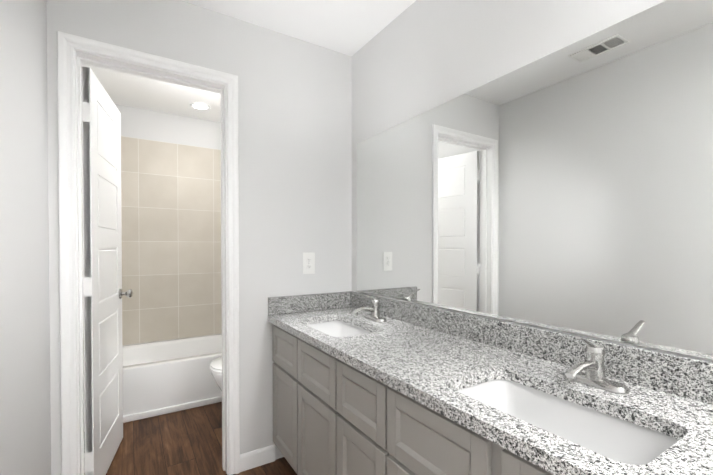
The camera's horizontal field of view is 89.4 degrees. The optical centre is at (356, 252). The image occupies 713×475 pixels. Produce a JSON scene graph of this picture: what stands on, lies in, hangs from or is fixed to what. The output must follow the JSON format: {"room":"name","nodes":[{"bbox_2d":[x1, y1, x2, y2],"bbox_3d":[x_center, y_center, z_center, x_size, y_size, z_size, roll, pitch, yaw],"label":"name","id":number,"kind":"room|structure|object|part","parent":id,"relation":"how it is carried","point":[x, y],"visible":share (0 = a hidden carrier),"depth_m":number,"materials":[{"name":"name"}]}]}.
{"room":"bathroom","nodes":[
{"label":"bathroom","id":0,"kind":"room"},
{"bbox_2d":[0,0,50,474],"bbox_3d":[-0.953,-0.017,0.873,0.100,2.440,5.120,0,1,-32],"label":"wall","id":1,"kind":"structure","parent":0,"point":[25,424],"depth_m":1.18,"materials":[{"name":"white paint"}]},
{"bbox_2d":[81,121,83,359],"bbox_3d":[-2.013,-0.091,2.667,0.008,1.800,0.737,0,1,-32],"label":"door hinge","id":2,"kind":"structure","parent":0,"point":[82,251],"depth_m":2.52,"materials":[{"name":"silver metal"}]},
{"bbox_2d":[115,104,220,345],"bbox_3d":[-1.607,-0.048,3.424,1.500,2.440,0.100,0,1,-32],"label":"wall","id":3,"kind":"structure","parent":0,"point":[139,123],"depth_m":3.29,"materials":[{"name":"white paint"}]},
{"bbox_2d":[121,136,221,345],"bbox_3d":[-1.578,-0.100,3.378,1.500,1.800,0.008,0,1,-32],"label":"wall tile","id":4,"kind":"structure","parent":3,"relation":"attached to","point":[171,228],"depth_m":3.29,"materials":[{"name":"beige tile"}]},
{"bbox_2d":[84,402,296,474],"bbox_3d":[-0.275,1.223,1.312,1.700,0.050,5.120,0,1,-32],"label":"floor","id":5,"kind":"structure","parent":0,"point":[186,442],"depth_m":2.18,"materials":[{"name":"brown wood"}]},
{"bbox_2d":[122,334,221,422],"bbox_3d":[-1.381,0.991,3.077,1.496,0.370,0.745,0,1,-32],"label":"bathtub","id":6,"kind":"object","parent":5,"relation":"on","point":[165,377],"visible":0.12,"depth_m":2.71,"materials":[{"name":"white ceramic"}]},
{"bbox_2d":[210,357,221,390],"bbox_3d":[-0.655,0.784,2.602,0.759,0.795,0.430,0,1,-32],"label":"toilet","id":7,"kind":"object","parent":5,"relation":"on","point":[216,367],"visible":0.06,"depth_m":2.37,"materials":[{"name":"white ceramic"}]},
{"bbox_3d":[-0.745,0.762,2.546,0.546,0.041,0.380,0,1,-32],"label":"seat","id":8,"kind":"part","parent":7,"relation":"part of","materials":[{"name":"white plastic"}]},
{"bbox_2d":[272,327,543,474],"bbox_3d":[0.263,0.797,1.357,0.530,0.800,1.960,0,1,-32],"label":"bathroom vanity","id":9,"kind":"object","parent":5,"relation":"on","point":[365,384],"depth_m":1.29,"materials":[{"name":"grey wood"}]},
{"bbox_2d":[268,307,712,474],"bbox_3d":[0.254,0.380,1.345,0.553,0.035,1.964,0,1,-32],"label":"countertop","id":10,"kind":"structure","parent":9,"relation":"on","point":[420,363],"depth_m":0.97,"materials":[{"name":"grey stone"}]},
{"bbox_2d":[308,319,371,338],"bbox_3d":[-0.094,0.457,1.782,0.334,0.154,0.525,0,1,-32],"label":"sink","id":11,"kind":"object","parent":10,"relation":"in","point":[337,327],"depth_m":1.98,"materials":[{"name":"white ceramic"}]},
{"bbox_2d":[352,293,387,322],"bbox_3d":[0.053,0.283,1.872,0.164,0.145,0.160,0,1,-32],"label":"faucet","id":12,"kind":"object","parent":10,"relation":"on","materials":[{"name":"silver metal"}]},
{"bbox_2d":[452,371,683,470],"bbox_3d":[0.470,0.468,0.882,0.334,0.154,0.525,0,1,-32],"label":"sink","id":13,"kind":"object","parent":10,"relation":"in","point":[628,439],"depth_m":0.94,"materials":[{"name":"white ceramic"}]},
{"bbox_2d":[560,335,635,394],"bbox_3d":[0.617,0.294,0.972,0.164,0.145,0.160,0,1,-32],"label":"faucet","id":14,"kind":"object","parent":10,"relation":"on","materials":[{"name":"silver metal"}]},
{"bbox_2d":[46,0,351,474],"bbox_3d":[-0.699,-0.030,1.975,1.500,2.440,0.120,0,1,-32],"label":"wall","id":15,"kind":"structure","parent":0,"point":[295,142],"depth_m":2.01,"materials":[{"name":"white paint"}]},
{"bbox_2d":[81,66,122,474],"bbox_3d":[-1.380,0.154,1.962,0.046,2.048,0.660,0,1,-22],"label":"door","id":16,"kind":"structure","parent":15,"relation":"in","point":[102,266],"depth_m":1.85,"materials":[{"name":"white wood"}]},
{"bbox_3d":[-1.278,0.168,1.673,0.011,1.740,0.045,0,1,-32],"label":"door hinges","id":17,"kind":"part","parent":16,"relation":"part of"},
{"bbox_2d":[119,289,132,298],"bbox_3d":[-1.482,0.257,2.224,0.174,0.064,0.105,0,1,-32],"label":"door knob","id":18,"kind":"object","parent":16,"relation":"attached to","point":[128,293],"depth_m":2.22,"materials":[{"name":"silver metal"}]},
{"bbox_2d":[57,31,239,474],"bbox_3d":[-0.983,0.126,1.789,0.750,2.132,0.139,0,1,-32],"label":"door frame","id":19,"kind":"structure","parent":15,"relation":"attached to","point":[68,44],"depth_m":1.63,"materials":[{"name":"white wood"}]},
{"bbox_2d":[240,444,274,471],"bbox_3d":[-0.550,1.144,2.005,0.199,0.090,0.012,0,1,-32],"label":"baseboard","id":20,"kind":"structure","parent":15,"relation":"attached to","point":[256,458],"depth_m":2.00,"materials":[{"name":"white"}]},
{"bbox_2d":[303,253,314,273],"bbox_3d":[-0.285,0.065,2.159,0.078,0.128,0.008,0,1,-32],"label":"electrical outlet","id":21,"kind":"object","parent":15,"relation":"attached to","point":[308,263],"visible":1,"depth_m":2.16,"materials":[{"name":"white plastic"}]},
{"bbox_2d":[81,0,415,122],"bbox_3d":[-0.275,-1.272,1.282,1.700,0.060,5.120,0,1,-32],"label":"ceiling","id":22,"kind":"structure","parent":0,"point":[350,27],"depth_m":2.02,"materials":[{"name":"white paint"}]},
{"bbox_2d":[190,102,210,110],"bbox_3d":[-1.349,-1.258,3.111,0.166,0.012,0.166,0,1,-32],"label":"recessed light","id":23,"kind":"object","parent":22,"relation":"in","point":[200,106],"visible":1,"depth_m":3.11,"materials":[{"name":"white"}]},
{"bbox_2d":[352,0,712,361],"bbox_3d":[0.403,-0.027,1.721,0.100,2.440,5.120,0,1,-32],"label":"wall","id":24,"kind":"structure","parent":0,"point":[416,58],"depth_m":1.59,"materials":[{"name":"white paint"}]},
{"bbox_2d":[357,0,712,358],"bbox_3d":[0.505,-0.208,1.454,0.006,0.923,1.893,0,1,-32],"label":"mirror","id":25,"kind":"object","parent":24,"relation":"attached to","point":[569,188],"visible":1,"depth_m":1.16,"materials":[{"name":"clear glass"}]}
]}

